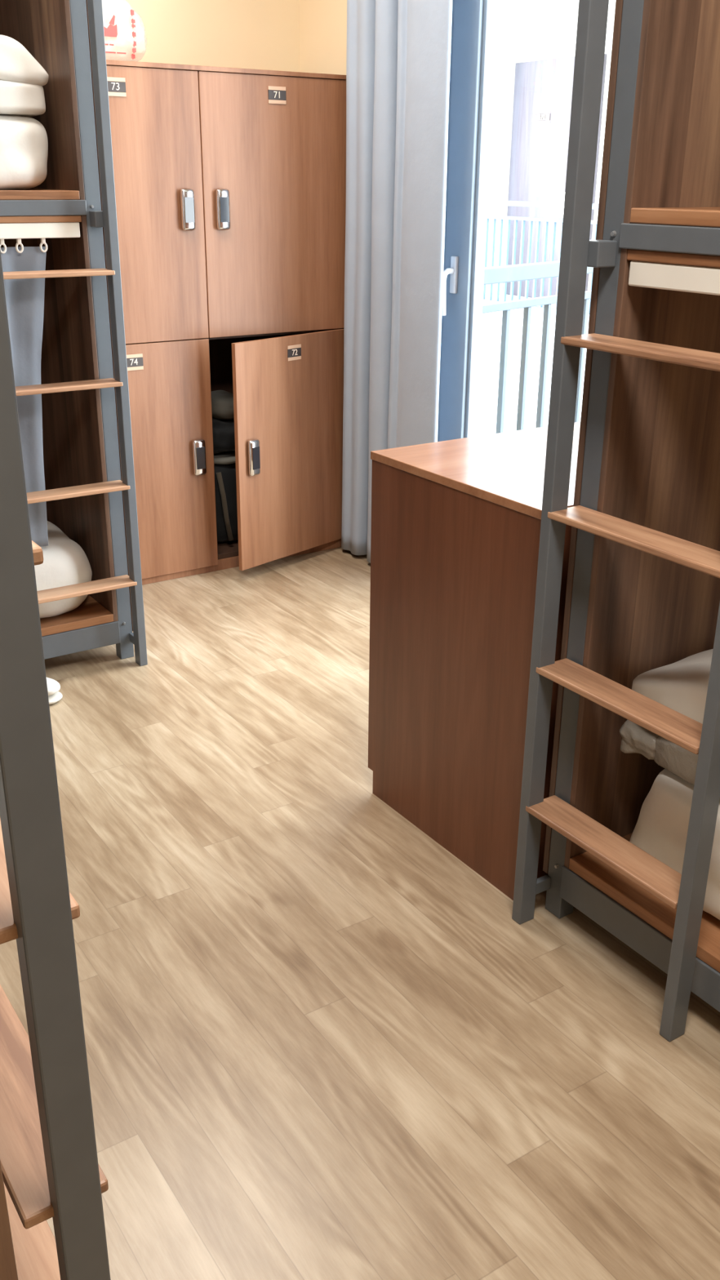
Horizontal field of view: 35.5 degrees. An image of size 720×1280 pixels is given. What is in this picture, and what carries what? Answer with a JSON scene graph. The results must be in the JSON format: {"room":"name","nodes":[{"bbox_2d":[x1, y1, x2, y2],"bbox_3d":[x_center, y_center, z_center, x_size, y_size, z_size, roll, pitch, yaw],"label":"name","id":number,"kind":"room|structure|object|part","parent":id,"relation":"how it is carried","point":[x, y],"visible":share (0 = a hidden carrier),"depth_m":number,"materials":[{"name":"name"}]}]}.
{"room":"dormitory","nodes":[
{"label":"dormitory","id":0,"kind":"room"},
{"bbox_2d":[102,0,299,71],"bbox_3d":[-1.717,-1.483,3.659,3.790,2.720,0.120,-14,26,-31],"label":"wall","id":1,"kind":"structure","parent":0,"point":[253,34],"depth_m":4.11,"materials":[{"name":"beige paint"}]},
{"bbox_2d":[298,0,346,75],"bbox_3d":[1.396,-0.916,2.358,0.160,2.720,5.680,-14,26,-31],"label":"wall","id":2,"kind":"structure","parent":0,"point":[322,24],"depth_m":4.17,"materials":[{"name":"beige paint"}]},
{"bbox_2d":[437,0,497,441],"bbox_3d":[0.712,-1.160,3.221,0.148,2.340,1.680,-14,26,-31],"label":"window","id":3,"kind":"structure","parent":2,"relation":"in","point":[473,24],"depth_m":3.70,"materials":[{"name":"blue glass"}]},
{"bbox_3d":[0.298,-1.196,3.797,0.062,0.191,0.028,-14,26,-31],"label":"handle","id":4,"kind":"part","parent":3,"relation":"part of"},
{"bbox_2d":[0,546,719,1279],"bbox_3d":[-0.131,0.765,1.970,3.790,0.120,5.880,-14,26,-31],"label":"floor","id":5,"kind":"structure","parent":0,"point":[321,1043],"depth_m":2.04,"materials":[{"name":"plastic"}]},
{"bbox_2d":[46,677,62,704],"bbox_3d":[-0.984,0.132,3.244,0.270,0.063,0.100,9,24,20],"label":"slipper","id":6,"kind":"object","parent":5,"relation":"on","point":[55,695],"visible":0.28,"depth_m":3.20,"materials":[{"name":"white fabric"}]},
{"bbox_2d":[0,248,111,1279],"bbox_3d":[-1.218,-0.319,1.241,1.087,2.420,2.020,-14,26,-31],"label":"bunk bed","id":7,"kind":"object","parent":5,"relation":"on","point":[50,1167],"visible":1,"depth_m":0.88,"materials":[{"name":"grey paint"}]},
{"bbox_3d":[-0.702,-0.011,0.436,0.994,2.305,0.014,-14,26,-31],"label":"panel","id":8,"kind":"part","parent":7,"relation":"part of","materials":[{"name":"brown wood"}]},
{"bbox_2d":[0,0,147,666],"bbox_3d":[-1.779,-1.011,2.905,2.020,2.420,1.076,-14,26,-31],"label":"bunk bed","id":9,"kind":"object","parent":5,"relation":"on","point":[89,494],"visible":0.77,"depth_m":3.16,"materials":[{"name":"grey paint"}]},
{"bbox_2d":[0,238,48,546],"bbox_3d":[-0.978,-0.652,3.085,0.317,0.851,0.047,-14,26,-31],"label":"curtain","id":10,"kind":"object","parent":9,"relation":"hanging from","point":[24,297],"visible":0.62,"depth_m":3.07,"materials":[{"name":"grey fabric"}]},
{"bbox_2d":[0,114,48,190],"bbox_3d":[-1.125,-1.308,3.013,0.501,0.202,0.472,-14,26,-31],"label":"duvet","id":11,"kind":"object","parent":9,"relation":"on","point":[24,142],"visible":0.99,"depth_m":2.92,"materials":[{"name":"white fabric"}]},
{"bbox_2d":[0,80,45,116],"bbox_3d":[-1.131,-1.426,2.959,0.504,0.086,0.453,-14,26,-31],"label":"sheet","id":12,"kind":"object","parent":11,"relation":"on","point":[16,98],"visible":0.9,"depth_m":2.88,"materials":[{"name":"white fabric"}]},
{"bbox_2d":[0,35,48,85],"bbox_3d":[-1.132,-1.513,2.925,0.541,0.135,0.464,-14,26,-31],"label":"pillow","id":13,"kind":"object","parent":12,"relation":"on","point":[17,64],"visible":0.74,"depth_m":2.85,"materials":[{"name":"white fabric"}]},
{"bbox_3d":[-1.536,-0.916,2.549,1.862,0.038,0.032,-14,26,-31],"label":"curtain rail","id":14,"kind":"part","parent":9,"relation":"part of","materials":[{"name":"white plastic"}]},
{"bbox_2d":[34,520,92,617],"bbox_3d":[-1.109,-0.220,3.447,0.505,0.267,0.449,-14,26,-31],"label":"duvet","id":15,"kind":"object","parent":9,"relation":"on","point":[65,563],"visible":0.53,"depth_m":3.35,"materials":[{"name":"white fabric"}]},
{"bbox_3d":[-0.726,-1.068,3.069,0.044,2.420,0.039,-14,26,-31],"label":"post","id":16,"kind":"part","parent":9,"relation":"part of","materials":[{"name":"grey metal"}]},
{"bbox_3d":[-0.964,-1.253,3.440,0.014,2.305,0.994,-14,26,-31],"label":"panel","id":17,"kind":"part","parent":9,"relation":"part of","materials":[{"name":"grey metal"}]},
{"bbox_2d":[106,59,346,585],"bbox_3d":[-0.621,-1.113,4.090,1.159,1.726,0.655,-14,26,-31],"label":"tall cabinet","id":18,"kind":"object","parent":5,"relation":"on","point":[230,183],"visible":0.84,"depth_m":3.96,"materials":[{"name":"laminate"}]},
{"bbox_3d":[-0.765,-1.729,3.513,0.068,0.029,0.003,-14,26,-31],"label":"number plate","id":19,"kind":"part","parent":18,"relation":"part of","materials":[{"name":"silver metal"}]},
{"bbox_2d":[103,8,136,59],"bbox_3d":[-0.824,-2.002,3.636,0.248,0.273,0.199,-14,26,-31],"label":"wall decal","id":20,"kind":"object","parent":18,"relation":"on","point":[111,31],"visible":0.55,"depth_m":3.57},
{"bbox_3d":[-0.772,-0.948,3.836,0.068,0.029,0.003,-14,26,-31],"label":"number plate","id":21,"kind":"part","parent":18,"relation":"part of","materials":[{"name":"silver metal"}]},
{"bbox_3d":[-0.774,-1.398,3.659,0.576,0.842,0.018,-14,26,-31],"label":"door","id":22,"kind":"part","parent":18,"relation":"part of","materials":[{"name":"laminate"}]},
{"bbox_2d":[125,338,195,344],"bbox_3d":[-0.906,-1.086,4.007,0.550,0.018,0.456,-14,26,-31],"label":"shelf","id":23,"kind":"object","parent":18,"relation":"attached to","point":[128,341],"depth_m":3.87,"materials":[{"name":"brown wood"}]},
{"bbox_3d":[-0.781,-0.618,3.981,0.576,0.839,0.018,-14,26,-31],"label":"door","id":24,"kind":"part","parent":18,"relation":"part of","materials":[{"name":"laminate"}]},
{"bbox_3d":[-0.668,-1.152,4.149,0.018,1.671,0.456,-14,26,-31],"label":"upright panel","id":25,"kind":"part","parent":18,"relation":"part of","materials":[{"name":"brown wood"}]},
{"bbox_2d":[213,450,238,542],"bbox_3d":[-0.540,-0.570,4.432,0.227,0.357,0.297,-14,26,-31],"label":"backpack","id":26,"kind":"object","parent":18,"relation":"on","point":[224,463],"visible":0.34,"depth_m":4.31,"materials":[{"name":"black fabric"}]},
{"bbox_2d":[212,417,235,453],"bbox_3d":[-0.547,-0.798,4.343,0.204,0.132,0.252,-14,26,-31],"label":"jacket","id":27,"kind":"object","parent":26,"relation":"on","point":[224,438],"visible":0.32,"depth_m":4.24,"materials":[{"name":"black fabric"}]},
{"bbox_2d":[211,390,234,420],"bbox_3d":[-0.529,-0.901,4.313,0.151,0.105,0.200,-14,26,-31],"label":"cloth bundle","id":28,"kind":"object","parent":27,"relation":"on","point":[222,401],"visible":0.48,"depth_m":4.23,"materials":[{"name":"grey fabric"}]},
{"bbox_2d":[217,539,238,559],"bbox_3d":[-0.437,-0.447,4.611,0.552,0.018,0.456,-14,26,-31],"label":"shelf","id":29,"kind":"object","parent":18,"relation":"attached to","point":[227,549],"depth_m":4.34,"materials":[{"name":"brown wood"}]},
{"bbox_3d":[-0.797,-1.228,4.331,1.159,1.670,0.014,-14,26,-31],"label":"panel","id":30,"kind":"part","parent":18,"relation":"part of","materials":[{"name":"brown wood"}]},
{"bbox_3d":[-0.290,-1.516,3.957,0.578,0.842,0.018,-14,26,-31],"label":"door","id":31,"kind":"part","parent":18,"relation":"part of","materials":[{"name":"laminate"}]},
{"bbox_2d":[208,328,340,339],"bbox_3d":[-0.430,-1.202,4.299,0.552,0.018,0.456,-14,26,-31],"label":"shelf","id":32,"kind":"object","parent":18,"relation":"attached to","point":[224,333],"depth_m":4.06,"materials":[{"name":"brown wood"}]},
{"bbox_3d":[-0.281,-1.847,3.811,0.068,0.029,0.003,-14,26,-31],"label":"number plate","id":33,"kind":"part","parent":18,"relation":"part of","materials":[{"name":"silver metal"}]},
{"bbox_3d":[-0.249,-0.720,4.221,0.018,0.823,0.578,19,29,37],"label":"door","id":34,"kind":"part","parent":18,"relation":"part of","materials":[{"name":"laminate"}]},
{"bbox_3d":[-0.238,-1.043,4.080,0.003,0.029,0.068,19,29,37],"label":"number plate","id":35,"kind":"part","parent":18,"relation":"part of","materials":[{"name":"silver metal"}]},
{"bbox_3d":[-0.191,-1.268,4.442,0.018,1.671,0.456,-14,26,-31],"label":"upright panel","id":36,"kind":"part","parent":18,"relation":"part of","materials":[{"name":"brown wood"}]},
{"bbox_2d":[368,421,580,900],"bbox_3d":[0.610,-0.042,2.680,1.058,0.845,0.570,-14,26,-31],"label":"base cabinet","id":37,"kind":"object","parent":5,"relation":"on","point":[455,523],"visible":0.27,"depth_m":2.37,"materials":[{"name":"laminate"}]},
{"bbox_2d":[370,421,580,519],"bbox_3d":[0.617,-0.422,2.517,1.058,0.018,0.556,-14,26,-31],"label":"countertop","id":38,"kind":"structure","parent":37,"relation":"on","point":[506,469],"depth_m":2.36,"materials":[{"name":"laminate"}]},
{"bbox_3d":[0.762,0.055,2.472,1.019,0.826,0.012,-14,26,-31],"label":"panel","id":39,"kind":"part","parent":37,"relation":"part of","materials":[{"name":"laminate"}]},
{"bbox_2d":[511,0,719,1041],"bbox_3d":[1.323,-0.333,1.337,1.076,2.420,2.020,-14,26,-31],"label":"bunk bed","id":40,"kind":"object","parent":5,"relation":"on","point":[642,594],"visible":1,"depth_m":1.94,"materials":[{"name":"grey paint"}]},
{"bbox_3d":[0.804,-0.691,2.119,0.994,2.305,0.014,-14,26,-31],"label":"panel","id":41,"kind":"part","parent":40,"relation":"part of","materials":[{"name":"grey metal"}]},
{"bbox_3d":[0.422,-0.559,1.862,0.039,2.420,0.044,-14,26,-31],"label":"post","id":42,"kind":"part","parent":40,"relation":"part of","materials":[{"name":"grey metal"}]},
{"bbox_3d":[0.836,-0.672,2.074,0.994,2.305,0.014,-14,26,-31],"label":"panel","id":43,"kind":"part","parent":40,"relation":"part of","materials":[{"name":"brown wood"}]},
{"bbox_3d":[0.957,-0.291,1.093,0.032,0.038,1.862,-14,26,-31],"label":"curtain rail","id":44,"kind":"part","parent":40,"relation":"part of","materials":[{"name":"white plastic"}]},
{"bbox_2d":[629,768,719,919],"bbox_3d":[0.891,0.381,2.037,0.550,0.258,0.657,-14,26,-31],"label":"pillow","id":45,"kind":"object","parent":40,"relation":"on","point":[660,829],"visible":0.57,"depth_m":2.03,"materials":[{"name":"white fabric"}]},
{"bbox_2d":[619,719,697,785],"bbox_3d":[0.880,0.220,1.990,0.517,0.116,0.686,-14,26,-31],"label":"blanket","id":46,"kind":"object","parent":45,"relation":"on","point":[682,762],"visible":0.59,"depth_m":2.05,"materials":[{"name":"beige fabric"}]},
{"bbox_2d":[631,648,713,724],"bbox_3d":[0.905,0.114,1.905,0.547,0.195,0.804,-14,26,-31],"label":"pillow","id":47,"kind":"object","parent":46,"relation":"on","point":[681,686],"visible":0.59,"depth_m":1.98,"materials":[{"name":"white fabric"}]},
{"label":"outside","id":48,"kind":"structure","parent":0,"visible":0},
{"bbox_3d":[4.475,-2.175,17.896,21.300,0.150,36.000,-14,26,-31],"label":"ground","id":49,"kind":"structure","parent":48,"visible":0},
{"bbox_2d":[475,0,615,435],"bbox_3d":[-0.165,-4.984,14.041,1.650,7.900,19.000,-14,26,-31],"label":"building","id":50,"kind":"structure","parent":49,"relation":"on","point":[535,40],"depth_m":11.49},
{"bbox_2d":[482,200,598,317],"bbox_3d":[0.100,-4.409,12.522,0.060,1.000,14.000,-14,26,-31],"label":"gallery railing","id":51,"kind":"object","parent":50,"relation":"on","point":[491,202],"visible":0.09,"depth_m":10.48,"materials":[{"name":"white metal"}]},
{"bbox_3d":[0.096,-4.016,12.684,0.040,0.030,14.000,-14,26,-31],"label":"rail","id":52,"kind":"part","parent":51,"relation":"part of","materials":[{"name":"white metal"}]},
{"bbox_3d":[0.103,-4.732,12.389,0.040,0.030,14.000,-14,26,-31],"label":"rail","id":53,"kind":"part","parent":51,"relation":"part of","materials":[{"name":"white metal"}]},
{"bbox_3d":[0.104,-4.850,12.340,0.060,0.045,14.000,-14,26,-31],"label":"handrail","id":54,"kind":"part","parent":51,"relation":"part of","materials":[{"name":"white metal"}]},
{"bbox_2d":[555,191,564,217],"bbox_3d":[1.785,-3.822,9.868,0.084,0.210,0.120,-14,26,-31],"label":"junction box","id":55,"kind":"object","parent":51,"relation":"attached to","point":[560,197],"visible":0.66,"depth_m":9.85,"materials":[{"name":"white plastic"}]},
{"bbox_3d":[1.976,-4.728,11.634,0.049,2.299,1.270,-14,26,-31],"label":"door","id":56,"kind":"part","parent":50,"relation":"part of","materials":[{"name":"white glass"}]},
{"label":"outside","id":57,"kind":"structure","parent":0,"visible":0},
{"bbox_3d":[1.421,-0.021,4.208,1.405,0.155,2.520,-14,26,-31],"label":"balcony slab","id":58,"kind":"object","parent":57,"visible":0},
{"bbox_2d":[482,260,593,433],"bbox_3d":[0.865,-0.968,4.714,0.050,1.190,1.420,18,28,37],"label":"balcony railing","id":59,"kind":"object","parent":58,"relation":"on","point":[531,271],"visible":0.12,"depth_m":4.33,"materials":[{"name":"white metal"}]},
{"bbox_3d":[0.869,-1.388,4.541,0.036,0.027,1.420,18,28,37],"label":"rail","id":60,"kind":"part","parent":59,"relation":"part of","materials":[{"name":"white metal"}]},
{"bbox_3d":[0.870,-1.493,4.497,0.050,0.055,1.420,18,28,37],"label":"handrail","id":61,"kind":"part","parent":59,"relation":"part of","materials":[{"name":"white metal"}]},
{"bbox_3d":[-0.105,-1.860,0.886,3.790,0.120,5.880,-14,26,-31],"label":"ceiling","id":62,"kind":"structure","parent":0,"visible":0},
{"bbox_2d":[341,0,452,563],"bbox_3d":[0.574,-1.294,3.231,0.155,2.702,2.171,-14,26,-31],"label":"window curtain","id":63,"kind":"object","parent":62,"relation":"hanging from","point":[398,51],"visible":0.84,"depth_m":3.82,"materials":[{"name":"grey fabric"}]}
]}

